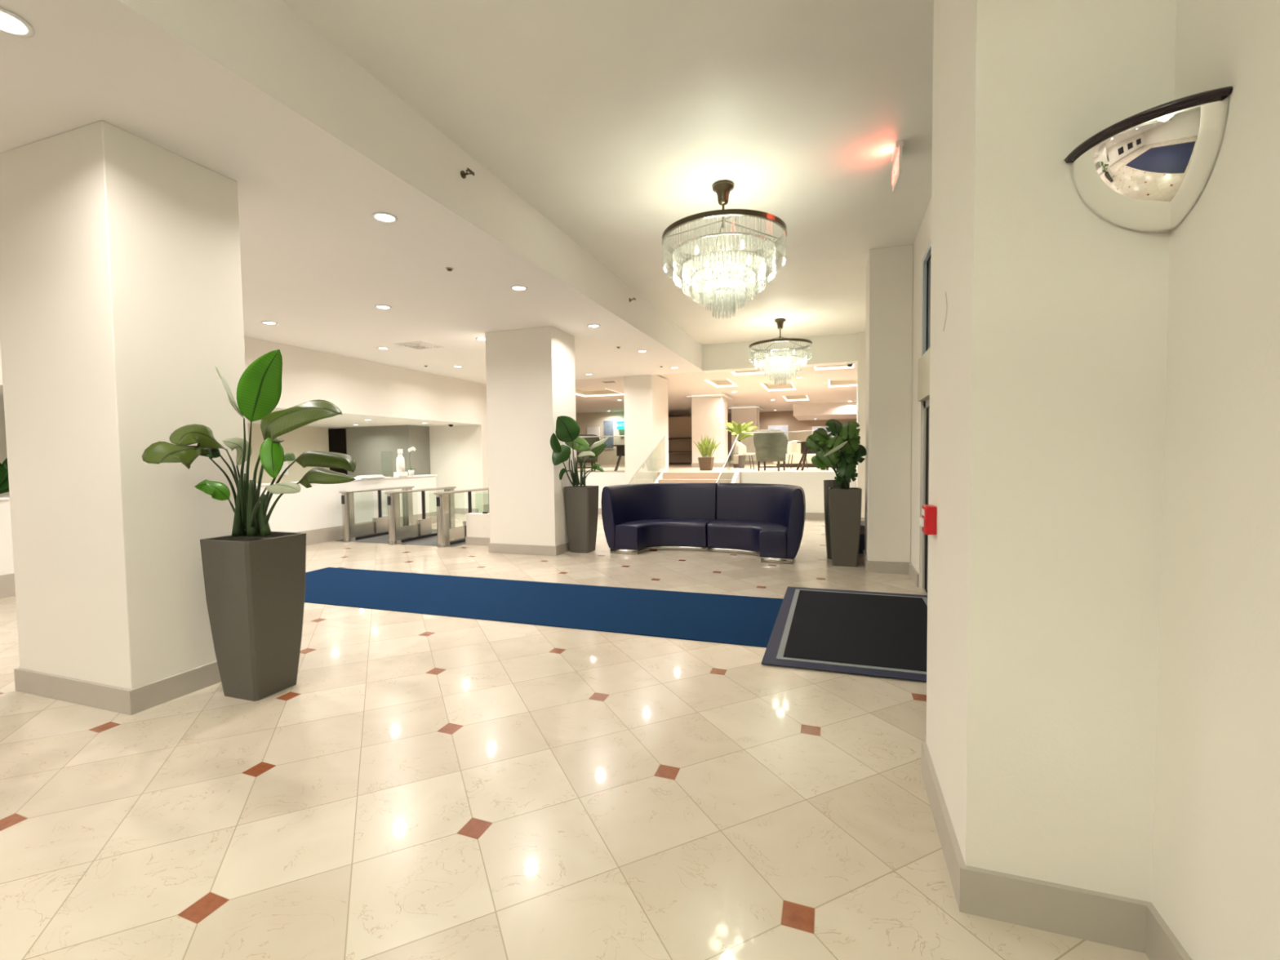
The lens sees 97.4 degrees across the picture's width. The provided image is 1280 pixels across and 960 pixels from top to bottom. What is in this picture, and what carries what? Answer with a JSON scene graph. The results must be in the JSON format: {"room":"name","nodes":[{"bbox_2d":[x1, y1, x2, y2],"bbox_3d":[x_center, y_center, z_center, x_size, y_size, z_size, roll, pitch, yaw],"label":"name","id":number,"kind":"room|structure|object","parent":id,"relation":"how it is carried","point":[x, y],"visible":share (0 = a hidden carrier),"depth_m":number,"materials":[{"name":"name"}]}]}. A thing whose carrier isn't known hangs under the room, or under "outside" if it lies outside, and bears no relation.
{"room":"lobby","nodes":[
{"label":"lobby","id":0,"kind":"room"},
{"bbox_2d":[0,413,9,495],"bbox_3d":[-9.590,-1.020,15.436,0.200,4.000,35.000,0,3,19],"label":"wall","id":1,"kind":"structure","parent":0,"point":[3,454],"depth_m":10.01,"materials":[{"name":"paint"}]},
{"bbox_2d":[0,386,471,429],"bbox_3d":[-8.341,-1.315,11.232,4.900,0.080,12.100,0,3,19],"label":"ceiling","id":2,"kind":"structure","parent":0,"point":[344,420],"depth_m":13.50,"materials":[{"name":"paint"}]},
{"bbox_2d":[0,336,488,575],"bbox_3d":[-7.273,-0.427,6.591,0.150,3.520,19.750,0,3,19],"label":"wall","id":3,"kind":"structure","parent":0,"point":[355,386],"depth_m":11.19,"materials":[{"name":"paint"}]},
{"bbox_2d":[0,474,437,500],"bbox_3d":[-6.449,0.088,9.153,0.300,0.030,9.080,0,3,19],"label":"trim","id":4,"kind":"structure","parent":3,"relation":"on","point":[2,498],"depth_m":11.45,"materials":[{"name":"white"}]},
{"bbox_2d":[354,475,385,478],"bbox_3d":[-5.537,-0.067,11.521,0.220,0.055,0.600,0,3,19],"label":"paper tray","id":5,"kind":"object","parent":4,"relation":"on","point":[364,476],"visible":0.91,"depth_m":11.43,"materials":[{"name":"white"}]},
{"bbox_2d":[393,448,408,476],"bbox_3d":[-5.257,-0.378,12.331,0.180,0.600,0.260,0,3,19],"label":"dispenser","id":6,"kind":"object","parent":4,"relation":"on","point":[400,462],"visible":1,"depth_m":12.27,"materials":[{"name":"white"}]},
{"bbox_2d":[395,453,404,471],"bbox_3d":[-5.257,-0.378,12.331,0.180,0.399,0.180,0,3,19],"label":"bottle","id":7,"kind":"object","parent":6,"relation":"on","point":[400,462],"depth_m":12.27,"materials":[{"name":"white"}]},
{"bbox_2d":[406,446,415,475],"bbox_3d":[-5.142,-0.423,12.615,0.209,0.664,0.201,-2,3,-19],"label":"orchid","id":8,"kind":"object","parent":4,"relation":"on","point":[411,472],"visible":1,"depth_m":12.58,"materials":[{"name":"white"}]},
{"bbox_2d":[0,503,488,598],"bbox_3d":[-7.179,1.203,6.609,0.025,0.260,19.700,0,3,19],"label":"baseboard","id":9,"kind":"structure","parent":3,"relation":"attached to","point":[7,588],"depth_m":10.34,"materials":[{"name":"stone"}]},
{"bbox_2d":[247,423,329,483],"bbox_3d":[-9.448,-0.190,14.473,0.700,2.420,2.800,0,3,19],"label":"wall","id":10,"kind":"structure","parent":0,"point":[296,442],"depth_m":14.65,"materials":[{"name":"beige paint"}]},
{"bbox_2d":[278,461,288,475],"bbox_3d":[-9.128,-0.324,14.251,0.050,0.400,0.400,0,3,19],"label":"box","id":11,"kind":"object","parent":10,"relation":"attached to","point":[285,465],"visible":0.21,"depth_m":14.34,"materials":[{"name":"white"}]},
{"bbox_2d":[328,428,347,475],"bbox_3d":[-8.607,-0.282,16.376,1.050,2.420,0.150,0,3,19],"label":"television","id":12,"kind":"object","parent":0,"point":[336,437],"depth_m":16.32,"materials":[{"name":"brown"}]},
{"bbox_2d":[0,0,702,384],"bbox_3d":[-6.814,-2.558,6.094,11.030,0.770,19.300,0,3,19],"label":"ceiling","id":13,"kind":"structure","parent":0,"point":[251,93],"depth_m":4.28,"materials":[{"name":"paint"}]},
{"bbox_2d":[0,7,35,37],"bbox_3d":[-2.859,-2.060,2.519,0.200,0.012,0.200,0,3,19],"label":"recessed light","id":14,"kind":"object","parent":13,"relation":"in","point":[11,24],"visible":1,"depth_m":2.55,"materials":[{"name":"white"}]},
{"bbox_2d":[261,320,277,324],"bbox_3d":[-5.358,-2.272,8.126,0.200,0.012,0.200,0,3,19],"label":"recessed light","id":15,"kind":"object","parent":13,"relation":"in","point":[263,322],"visible":1,"depth_m":8.12,"materials":[{"name":"white"}]},
{"bbox_2d":[374,305,391,309],"bbox_3d":[-3.361,-2.262,7.353,0.200,0.012,0.200,0,3,19],"label":"recessed light","id":16,"kind":"object","parent":13,"relation":"in","point":[382,307],"visible":1,"depth_m":7.36,"materials":[{"name":"white"}]},
{"bbox_2d":[371,212,397,222],"bbox_3d":[-2.101,-2.160,4.625,0.200,0.012,0.200,0,3,19],"label":"recessed light","id":17,"kind":"object","parent":13,"relation":"in","point":[384,217],"visible":1,"depth_m":4.62,"materials":[{"name":"white"}]},
{"bbox_2d":[394,341,444,350],"bbox_3d":[-3.895,-2.347,9.915,0.580,0.049,0.580,0,3,19],"label":"ceiling vent","id":18,"kind":"object","parent":13,"relation":"in","point":[419,345],"visible":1,"depth_m":9.82,"materials":[{"name":"paint"}]},
{"bbox_2d":[445,266,453,271],"bbox_3d":[-2.000,-2.207,5.901,0.080,0.030,0.080,0,3,19],"label":"sprinkler","id":19,"kind":"object","parent":13,"relation":"attached to","point":[449,268],"visible":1,"depth_m":5.88,"materials":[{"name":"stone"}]},
{"bbox_2d":[460,167,474,178],"bbox_3d":[-1.433,-2.535,4.652,0.084,0.060,0.090,0,3,19],"label":"sprinkler","id":20,"kind":"object","parent":13,"relation":"attached to","point":[463,174],"visible":1,"depth_m":4.65,"materials":[{"name":"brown metal"}]},
{"bbox_2d":[510,285,527,290],"bbox_3d":[-1.421,-2.253,6.599,0.200,0.012,0.200,0,3,19],"label":"recessed light","id":21,"kind":"object","parent":13,"relation":"in","point":[513,287],"visible":1,"depth_m":6.59,"materials":[{"name":"white"}]},
{"bbox_2d":[586,324,599,327],"bbox_3d":[-0.705,-2.346,8.550,0.200,0.012,0.200,0,3,19],"label":"recessed light","id":22,"kind":"object","parent":13,"relation":"in","point":[589,325],"visible":1,"depth_m":8.55,"materials":[{"name":"white"}]},
{"bbox_2d":[346,425,430,478],"bbox_3d":[-6.975,-0.274,15.739,2.150,2.420,0.950,0,3,19],"label":"wall","id":23,"kind":"structure","parent":0,"point":[374,449],"depth_m":15.28,"materials":[{"name":"grey paint"}]},
{"bbox_2d":[429,424,478,508],"bbox_3d":[-5.096,-0.287,15.514,1.550,2.420,0.150,0,3,19],"label":"wall","id":24,"kind":"structure","parent":0,"point":[454,449],"depth_m":15.41,"materials":[{"name":"paint"}]},
{"bbox_2d":[454,507,478,514],"bbox_3d":[-5.111,0.851,15.480,1.550,0.150,0.025,0,3,19],"label":"baseboard","id":25,"kind":"structure","parent":24,"relation":"attached to","point":[464,511],"depth_m":15.36,"materials":[{"name":"stone"}]},
{"bbox_2d":[466,512,489,537],"bbox_3d":[-2.635,0.864,9.838,0.850,0.550,0.150,0,3,19],"label":"wall","id":26,"kind":"structure","parent":0,"point":[477,524],"depth_m":9.82,"materials":[{"name":"paint"}]},
{"bbox_2d":[465,537,489,546],"bbox_3d":[-2.665,1.073,9.769,0.860,0.140,0.020,0,3,19],"label":"baseboard","id":27,"kind":"structure","parent":26,"relation":"attached to","point":[468,540],"depth_m":9.82,"materials":[{"name":"stone"}]},
{"bbox_2d":[0,513,1149,959],"bbox_3d":[-4.297,1.390,5.651,16.200,0.100,19.750,0,3,19],"label":"floor","id":28,"kind":"structure","parent":0,"point":[424,787],"depth_m":2.51,"materials":[{"name":"tile"}]},
{"bbox_2d":[0,120,249,715],"bbox_3d":[-3.529,-0.356,3.906,1.200,3.520,0.830,0,3,19],"label":"column","id":29,"kind":"structure","parent":28,"relation":"on","point":[121,293],"depth_m":3.55,"materials":[{"name":"paint"}]},
{"bbox_2d":[142,349,355,701],"bbox_3d":[-2.247,0.291,3.458,1.215,2.234,0.765,0,3,16],"label":"potted plant","id":30,"kind":"object","parent":28,"relation":"on","point":[254,575],"visible":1,"depth_m":3.58,"materials":[{"name":"green plant"}]},
{"bbox_2d":[335,528,465,546],"bbox_3d":[-4.165,1.104,11.018,2.650,0.006,1.900,0,3,19],"label":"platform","id":31,"kind":"object","parent":28,"relation":"on","point":[432,540],"visible":0.29,"depth_m":10.39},
{"bbox_2d":[338,485,413,542],"bbox_3d":[-5.021,0.637,11.159,0.525,0.935,1.790,0,3,19],"label":"turnstile","id":32,"kind":"object","parent":31,"relation":"on","point":[379,526],"visible":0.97,"depth_m":10.93,"materials":[{"name":"silver metal"}]},
{"bbox_2d":[384,486,456,544],"bbox_3d":[-4.001,0.641,10.776,0.525,0.935,1.790,0,3,19],"label":"turnstile","id":33,"kind":"object","parent":31,"relation":"on","point":[397,534],"visible":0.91,"depth_m":10.46,"materials":[{"name":"silver metal"}]},
{"bbox_2d":[433,487,488,546],"bbox_3d":[-2.996,0.645,10.408,0.525,0.935,1.790,0,3,19],"label":"turnstile","id":34,"kind":"object","parent":31,"relation":"on","point":[446,536],"visible":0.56,"depth_m":9.72,"materials":[{"name":"metal"}]},
{"bbox_2d":[484,326,576,555],"bbox_3d":[-1.754,-0.606,9.206,1.220,3.520,0.860,0,3,19],"label":"column","id":35,"kind":"structure","parent":28,"relation":"on","point":[531,372],"depth_m":8.82,"materials":[{"name":"paint"}]},
{"bbox_2d":[304,567,783,647],"bbox_3d":[-1.686,1.280,6.196,6.280,0.009,1.550,0,3,19],"label":"carpet runner","id":36,"kind":"object","parent":28,"relation":"on","point":[744,620],"visible":0.79,"depth_m":5.82,"materials":[{"name":"blue carpet"}]},
{"bbox_2d":[550,415,608,553],"bbox_3d":[-0.817,0.088,8.788,0.876,2.148,0.910,0,3,19],"label":"potted plant","id":37,"kind":"object","parent":28,"relation":"on","point":[581,502],"visible":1,"depth_m":8.86,"materials":[{"name":"green plant"}]},
{"bbox_2d":[623,374,668,484],"bbox_3d":[0.195,-0.890,14.688,0.770,3.570,1.490,0,3,19],"label":"column","id":38,"kind":"structure","parent":28,"relation":"on","point":[646,396],"depth_m":14.03,"materials":[{"name":"paint"}]},
{"bbox_2d":[600,482,717,555],"bbox_3d":[0.366,0.600,9.254,1.542,1.056,1.420,0,3,22],"label":"sofa section","id":39,"kind":"object","parent":28,"relation":"on","point":[640,517],"visible":0.94,"depth_m":9.10,"materials":[{"name":"blue leather"}]},
{"bbox_2d":[657,471,734,484],"bbox_3d":[1.095,0.416,12.692,1.760,1.110,2.750,0,3,19],"label":"stairs","id":40,"kind":"structure","parent":28,"relation":"on","point":[668,477],"depth_m":13.46,"materials":[{"name":"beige stone"}]},
{"bbox_2d":[626,435,666,484],"bbox_3d":[0.183,-0.038,12.864,0.080,2.025,2.831,0,3,19],"label":"stair rail","id":41,"kind":"object","parent":40,"relation":"attached to","point":[664,470],"visible":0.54,"depth_m":13.46,"materials":[{"name":"white"}]},
{"bbox_2d":[715,434,739,483],"bbox_3d":[1.922,-0.033,12.264,0.080,2.025,2.831,0,3,19],"label":"stair rail","id":42,"kind":"object","parent":40,"relation":"attached to","point":[735,479],"visible":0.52,"depth_m":13.01,"materials":[{"name":"white"}]},
{"bbox_2d":[706,483,805,564],"bbox_3d":[1.808,0.608,8.665,1.542,1.056,1.420,0,3,22],"label":"sofa section","id":43,"kind":"object","parent":28,"relation":"on","point":[765,521],"visible":1,"depth_m":8.71,"materials":[{"name":"blue leather"}]},
{"bbox_2d":[805,418,866,567],"bbox_3d":[2.704,0.167,7.708,0.683,1.999,0.695,1,3,40],"label":"potted plant","id":44,"kind":"object","parent":28,"relation":"on","point":[838,448],"visible":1,"depth_m":7.55,"materials":[{"name":"green plant"}]},
{"bbox_2d":[823,480,849,559],"bbox_3d":[2.863,0.574,8.188,0.360,1.140,0.360,0,3,19],"label":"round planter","id":45,"kind":"object","parent":28,"relation":"on","point":[827,483],"visible":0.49,"depth_m":8.13,"materials":[{"name":"plastic"}]},
{"bbox_2d":[760,586,927,681],"bbox_3d":[1.982,1.277,5.015,1.475,0.012,2.490,0,3,19],"label":"entrance mat","id":46,"kind":"object","parent":28,"relation":"on","point":[863,633],"visible":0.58,"depth_m":4.70,"materials":[{"name":"black"}]},
{"bbox_2d":[857,520,864,557],"bbox_3d":[3.270,0.886,8.497,0.350,0.480,0.600,0,3,19],"label":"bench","id":47,"kind":"object","parent":28,"relation":"on","point":[861,547],"visible":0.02,"depth_m":8.21,"materials":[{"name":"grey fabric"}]},
{"bbox_2d":[859,520,864,534],"bbox_3d":[3.268,0.717,8.489,0.350,0.140,0.600,0,3,19],"label":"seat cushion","id":48,"kind":"object","parent":47,"relation":"on","point":[862,522],"depth_m":8.19,"materials":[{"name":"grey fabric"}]},
{"bbox_2d":[862,244,913,574],"bbox_3d":[3.281,-0.876,7.457,0.538,4.090,0.860,0,3,19],"label":"column","id":49,"kind":"structure","parent":28,"relation":"on","point":[889,270],"depth_m":7.08,"materials":[{"name":"paint"}]},
{"bbox_2d":[925,0,1177,902],"bbox_3d":[1.440,-0.624,2.116,0.500,4.090,0.850,0,3,19],"label":"wall pier","id":50,"kind":"object","parent":28,"relation":"on","point":[1048,362],"visible":0.78,"depth_m":1.75,"materials":[{"name":"paint"}]},
{"bbox_2d":[919,504,937,534],"bbox_3d":[1.266,0.174,2.473,0.058,0.124,0.100,0,3,19],"label":"fire alarm","id":51,"kind":"object","parent":50,"relation":"attached to","point":[927,522],"visible":1,"depth_m":2.43,"materials":[{"name":"red plastic"}]},
{"bbox_2d":[943,292,947,329],"bbox_3d":[1.217,-0.674,2.238,0.002,0.147,0.072,0,3,19],"label":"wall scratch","id":52,"kind":"structure","parent":50,"relation":"attached to","point":[945,292],"depth_m":2.22,"materials":[{"name":"paint"}]},
{"bbox_3d":[-7.797,0.778,6.538,0.800,1.130,3.200,0,3,19],"label":"trim","id":53,"kind":"structure","parent":28,"relation":"on","visible":0},
{"bbox_2d":[0,457,8,493],"bbox_3d":[-7.617,-0.091,6.619,0.358,0.543,1.012,0,3,19],"label":"leafy shrub","id":54,"kind":"object","parent":53,"relation":"on","point":[4,482],"visible":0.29,"depth_m":6.68,"materials":[{"name":"green plant"}]},
{"bbox_2d":[280,0,933,345],"bbox_3d":[0.768,-2.814,3.308,5.120,0.200,19.000,0,3,19],"label":"ceiling","id":55,"kind":"structure","parent":0,"point":[618,122],"depth_m":4.27,"materials":[{"name":"paint"}]},
{"bbox_2d":[662,180,786,315],"bbox_3d":[0.797,-2.186,5.361,1.169,1.232,1.169,-1,2,-3],"label":"chandelier","id":56,"kind":"object","parent":55,"relation":"hanging from","point":[722,188],"visible":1,"depth_m":5.28,"materials":[{"name":"clear glass"}]},
{"bbox_2d":[749,318,812,384],"bbox_3d":[2.675,-2.439,10.716,1.169,1.232,1.169,-1,2,-1],"label":"chandelier","id":57,"kind":"object","parent":55,"relation":"hanging from","point":[780,322],"visible":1,"depth_m":10.64,"materials":[{"name":"white"}]},
{"bbox_2d":[891,140,903,192],"bbox_3d":[2.170,-2.647,4.737,0.060,0.290,0.342,0,3,16],"label":"exit sign","id":58,"kind":"object","parent":55,"relation":"hanging from","point":[896,157],"visible":1,"depth_m":4.67,"materials":[{"name":"white plastic"}]},
{"bbox_2d":[575,411,691,465],"bbox_3d":[-0.979,-1.946,26.293,9.000,2.490,0.200,0,3,19],"label":"wall","id":59,"kind":"structure","parent":0,"point":[608,456],"depth_m":26.16,"materials":[{"name":"beige paint"}]},
{"bbox_2d":[586,426,599,439],"bbox_3d":[-2.199,-1.889,26.590,0.640,1.240,0.040,0,3,19],"label":"wall picture","id":60,"kind":"object","parent":59,"relation":"attached to","point":[590,430],"visible":0.41,"depth_m":26.55,"materials":[{"name":"white"}]},
{"bbox_2d":[602,419,613,448],"bbox_3d":[-1.474,-2.137,26.328,0.540,1.340,0.040,0,3,19],"label":"wall picture","id":61,"kind":"object","parent":59,"relation":"attached to","point":[608,425],"visible":0.83,"depth_m":26.31,"materials":[{"name":"white"}]},
{"bbox_2d":[616,421,624,429],"bbox_3d":[-0.849,-2.530,25.989,0.440,0.340,0.238,0,3,19],"label":"exit sign","id":62,"kind":"object","parent":59,"relation":"attached to","point":[620,424],"visible":0.75,"depth_m":25.90,"materials":[{"name":"teal"}]},
{"bbox_2d":[575,364,857,415],"bbox_3d":[3.098,-3.043,21.235,20.000,0.040,15.600,0,3,19],"label":"ceiling","id":63,"kind":"structure","parent":0,"point":[814,384],"depth_m":18.05,"materials":[{"name":"beige paint"}]},
{"bbox_2d":[575,388,623,396],"bbox_3d":[-1.485,-2.955,18.373,1.640,0.220,2.040,0,3,19],"label":"tray","id":64,"kind":"object","parent":63,"relation":"attached to","point":[597,392],"visible":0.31,"depth_m":19.32,"materials":[{"name":"white paint"}]},
{"bbox_2d":[685,394,732,399],"bbox_3d":[2.435,-2.871,19.619,1.350,0.050,1.400,0,3,19],"label":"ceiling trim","id":65,"kind":"structure","parent":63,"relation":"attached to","point":[715,395],"depth_m":19.02,"materials":[{"name":"white"}]},
{"bbox_2d":[705,378,737,387],"bbox_3d":[2.376,-2.913,16.302,0.690,0.220,1.840,0,3,19],"label":"tray","id":66,"kind":"object","parent":63,"relation":"attached to","point":[725,382],"visible":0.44,"depth_m":17.12,"materials":[{"name":"white"}]},
{"bbox_2d":[727,406,763,410],"bbox_3d":[4.626,-3.112,24.623,1.350,0.050,1.300,0,3,19],"label":"tray","id":67,"kind":"object","parent":63,"relation":"attached to","point":[758,407],"visible":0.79,"depth_m":24.09,"materials":[{"name":"white"}]},
{"bbox_2d":[730,369,769,375],"bbox_3d":[2.708,-2.816,13.969,0.940,0.220,1.240,0,3,19],"label":"tray","id":68,"kind":"object","parent":63,"relation":"attached to","point":[754,371],"visible":0.2,"depth_m":14.52,"materials":[{"name":"white"}]},
{"bbox_2d":[760,382,795,391],"bbox_3d":[4.283,-2.979,17.309,0.940,0.220,2.190,0,3,19],"label":"tray","id":69,"kind":"object","parent":63,"relation":"attached to","point":[781,386],"visible":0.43,"depth_m":18.27,"materials":[{"name":"white paint"}]},
{"bbox_2d":[782,395,808,400],"bbox_3d":[5.822,-3.153,20.926,0.890,0.220,2.040,0,3,19],"label":"tray","id":70,"kind":"object","parent":63,"relation":"attached to","point":[801,397],"visible":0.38,"depth_m":21.84,"materials":[{"name":"white"}]},
{"bbox_2d":[813,364,854,369],"bbox_3d":[4.583,-2.808,13.270,0.940,0.220,1.140,0,3,19],"label":"tray","id":71,"kind":"object","parent":63,"relation":"attached to","point":[836,366],"visible":0.29,"depth_m":13.77,"materials":[{"name":"white"}]},
{"bbox_2d":[828,378,857,387],"bbox_3d":[6.015,-2.968,16.580,0.890,0.220,1.940,0,3,19],"label":"tray","id":72,"kind":"object","parent":63,"relation":"attached to","point":[846,382],"visible":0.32,"depth_m":17.44,"materials":[{"name":"white"}]},
{"bbox_2d":[577,462,856,483],"bbox_3d":[3.184,0.012,21.509,20.000,1.110,15.300,0,3,19],"label":"floor","id":73,"kind":"structure","parent":0,"point":[672,468],"depth_m":16.36,"materials":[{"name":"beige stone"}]},
{"bbox_2d":[576,434,599,471],"bbox_3d":[-1.581,-0.772,16.028,0.906,1.041,0.625,-1,3,-15],"label":"chair","id":74,"kind":"object","parent":73,"relation":"on","point":[591,441],"visible":0.34,"depth_m":15.78,"materials":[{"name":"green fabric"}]},
{"bbox_2d":[580,435,624,437],"bbox_3d":[-2.103,-0.687,15.220,3.900,0.954,0.028,0,3,19],"label":"glass balustrade","id":75,"kind":"object","parent":73,"relation":"on","point":[622,435],"visible":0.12,"depth_m":14.84,"materials":[{"name":"glass"}]},
{"bbox_2d":[611,444,624,471],"bbox_3d":[-0.377,-0.618,15.931,0.840,0.746,0.840,-1,2,2],"label":"chair","id":76,"kind":"object","parent":73,"relation":"on","point":[620,448],"visible":0.48,"depth_m":15.87,"materials":[{"name":"brown wood"}]},
{"bbox_2d":[668,437,692,464],"bbox_3d":[2.113,-1.275,24.835,2.000,1.200,0.400,0,3,19],"label":"console","id":77,"kind":"object","parent":73,"relation":"on","point":[669,438],"visible":0.24,"depth_m":24.82,"materials":[{"name":"brown wood"}]},
{"bbox_2d":[668,462,691,464],"bbox_3d":[2.119,-0.735,24.858,1.760,0.080,0.360,0,3,19],"label":"shelf","id":78,"kind":"object","parent":77,"relation":"attached to","point":[686,463],"depth_m":24.82,"materials":[{"name":"brown wood"}]},
{"bbox_2d":[693,434,720,471],"bbox_3d":[1.838,-0.753,15.228,0.738,0.991,0.616,0,3,19],"label":"potted grass","id":79,"kind":"object","parent":73,"relation":"on","point":[706,464],"depth_m":15.13,"materials":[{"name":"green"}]},
{"bbox_2d":[697,457,714,471],"bbox_3d":[1.797,-0.438,15.242,0.377,0.360,0.377,0,3,19],"label":"pot","id":80,"kind":"object","parent":79,"relation":"attached to","point":[706,464],"depth_m":15.09,"materials":[{"name":"brown ceramic"}]},
{"bbox_2d":[691,393,728,467],"bbox_3d":[2.454,-1.702,19.668,1.090,2.490,1.140,0,3,19],"label":"column","id":81,"kind":"structure","parent":73,"relation":"on","point":[708,414],"depth_m":19.15,"materials":[{"name":"paint"}]},
{"bbox_2d":[724,421,758,468],"bbox_3d":[3.131,-1.071,17.143,1.089,1.431,1.462,0,3,19],"label":"palm plant","id":82,"kind":"object","parent":73,"relation":"on","point":[735,428],"visible":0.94,"depth_m":17.09,"materials":[{"name":"green plant"}]},
{"bbox_2d":[731,405,759,464],"bbox_3d":[4.640,-1.944,24.673,1.120,2.490,1.040,0,3,19],"label":"column","id":83,"kind":"structure","parent":73,"relation":"on","point":[746,415],"depth_m":24.16,"materials":[{"name":"paint"}]},
{"bbox_2d":[735,440,755,469],"bbox_3d":[2.912,-0.699,15.688,0.505,0.823,0.570,-1,2,1],"label":"chair","id":84,"kind":"object","parent":73,"relation":"on","point":[740,449],"visible":0.97,"depth_m":15.47,"materials":[{"name":"beige fabric"}]},
{"bbox_2d":[753,429,788,471],"bbox_3d":[3.307,-0.753,14.229,0.906,1.041,0.625,1,3,33],"label":"chair","id":85,"kind":"object","parent":73,"relation":"on","point":[770,446],"visible":0.96,"depth_m":13.97,"materials":[{"name":"green fabric"}]},
{"bbox_2d":[742,430,826,434],"bbox_3d":[3.693,-0.670,13.222,2.560,0.954,0.028,0,3,19],"label":"glass balustrade","id":86,"kind":"object","parent":73,"relation":"on","point":[826,430],"visible":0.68,"depth_m":13.33,"materials":[{"name":"glass"}]},
{"bbox_2d":[786,440,808,468],"bbox_3d":[4.592,-0.750,16.394,0.570,0.823,0.505,-1,2,2],"label":"chair","id":87,"kind":"object","parent":73,"relation":"on","point":[793,448],"visible":0.61,"depth_m":16.57,"materials":[{"name":"beige fabric"}]},
{"bbox_2d":[773,441,832,467],"bbox_3d":[5.462,-0.816,17.677,2.400,0.820,1.020,0,3,19],"label":"sofa","id":88,"kind":"object","parent":73,"relation":"on","point":[796,458],"visible":0.2,"depth_m":17.38,"materials":[{"name":"beige fabric"}]},
{"bbox_2d":[795,441,828,471],"bbox_3d":[4.395,-0.607,14.338,0.760,0.746,0.760,-1,2,2],"label":"dining table","id":89,"kind":"object","parent":73,"relation":"on","point":[805,450],"visible":0.38,"depth_m":14.28,"materials":[{"name":"brown wood"}]},
{"bbox_2d":[577,471,856,512],"bbox_3d":[0.457,0.354,14.323,9.430,1.110,0.080,0,3,19],"label":"wall","id":90,"kind":"structure","parent":0,"point":[812,482],"depth_m":13.23,"materials":[{"name":"white paint"}]},
{"bbox_2d":[598,508,824,519],"bbox_3d":[0.446,0.831,14.294,9.430,0.160,0.025,0,3,19],"label":"baseboard","id":91,"kind":"structure","parent":90,"relation":"attached to","point":[811,516],"depth_m":13.04,"materials":[{"name":"stone"}]},
{"bbox_2d":[668,410,857,462],"bbox_3d":[5.361,-2.087,27.806,20.000,2.490,0.200,0,3,19],"label":"wall","id":92,"kind":"structure","parent":0,"point":[766,419],"depth_m":27.06,"materials":[{"name":"beige paint"}]},
{"bbox_2d":[768,425,788,439],"bbox_3d":[6.691,-2.173,27.216,0.940,0.940,0.040,0,3,19],"label":"wall picture","id":93,"kind":"object","parent":92,"relation":"attached to","point":[783,428],"visible":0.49,"depth_m":27.14,"materials":[{"name":"white"}]},
{"bbox_2d":[812,426,831,434],"bbox_3d":[8.583,-2.117,26.567,0.840,0.840,0.040,0,3,19],"label":"wall picture","id":94,"kind":"object","parent":92,"relation":"attached to","point":[814,428],"visible":0.24,"depth_m":26.58,"materials":[{"name":"white"}]},
{"bbox_2d":[702,333,857,373],"bbox_3d":[3.326,-2.954,12.691,3.840,0.790,0.400,0,3,19],"label":"wall","id":95,"kind":"structure","parent":0,"point":[837,349],"depth_m":12.56,"materials":[{"name":"paint"}]},
{"bbox_2d":[846,362,853,367],"bbox_3d":[4.588,-2.511,12.276,0.140,0.088,0.140,0,3,19],"label":"dome camera","id":96,"kind":"object","parent":95,"relation":"attached to","point":[849,364],"visible":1,"depth_m":12.23,"materials":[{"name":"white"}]},
{"bbox_2d":[793,401,857,420],"bbox_3d":[10.575,-2.987,23.901,7.600,0.480,3.700,0,3,19],"label":"wall","id":97,"kind":"structure","parent":0,"point":[828,411],"depth_m":23.13,"materials":[{"name":"paint"}]},
{"bbox_2d":[856,331,866,517],"bbox_3d":[4.939,-1.099,12.169,0.440,4.090,0.500,0,3,19],"label":"wall","id":98,"kind":"structure","parent":0,"point":[860,468],"depth_m":11.96,"materials":[{"name":"paint"}]},
{"bbox_2d":[910,0,1279,959],"bbox_3d":[2.098,-0.668,2.951,0.200,4.090,19.000,0,3,19],"label":"wall","id":99,"kind":"structure","parent":0,"point":[1215,873],"depth_m":1.40,"materials":[{"name":"paint"}]},
{"bbox_2d":[861,517,919,587],"bbox_3d":[3.910,1.012,9.235,0.460,0.150,5.900,0,3,19],"label":"baseboard","id":100,"kind":"structure","parent":99,"relation":"attached to","point":[913,574],"depth_m":6.64,"materials":[{"name":"stone"}]},
{"bbox_2d":[917,347,929,401],"bbox_3d":[2.635,-1.031,4.612,0.190,0.460,3.520,0,3,19],"label":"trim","id":101,"kind":"structure","parent":99,"relation":"attached to","point":[923,371],"depth_m":5.89,"materials":[{"name":"beige"}]},
{"bbox_2d":[922,398,929,593],"bbox_3d":[2.655,0.248,4.655,0.152,2.100,3.500,0,3,19],"label":"door","id":102,"kind":"structure","parent":99,"relation":"in","point":[926,403],"depth_m":6.20,"materials":[{"name":"metal"}]},
{"bbox_2d":[921,241,931,355],"bbox_3d":[2.620,-1.810,4.570,0.114,1.100,3.500,0,3,19],"label":"window","id":103,"kind":"structure","parent":99,"relation":"in","point":[926,260],"depth_m":6.19,"materials":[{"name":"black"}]},
{"bbox_2d":[920,741,1191,959],"bbox_3d":[0.140,1.524,-1.607,0.520,0.150,8.920,0,3,19],"label":"baseboard","id":104,"kind":"structure","parent":99,"relation":"attached to","point":[1113,920],"depth_m":1.79,"materials":[{"name":"stone"}]},
{"bbox_2d":[1064,85,1233,232],"bbox_3d":[1.367,-0.841,1.541,0.261,0.258,0.261,0,3,19],"label":"mirror","id":105,"kind":"object","parent":99,"relation":"attached to","point":[1145,171],"visible":1,"depth_m":1.51,"materials":[{"name":"white mirror"}]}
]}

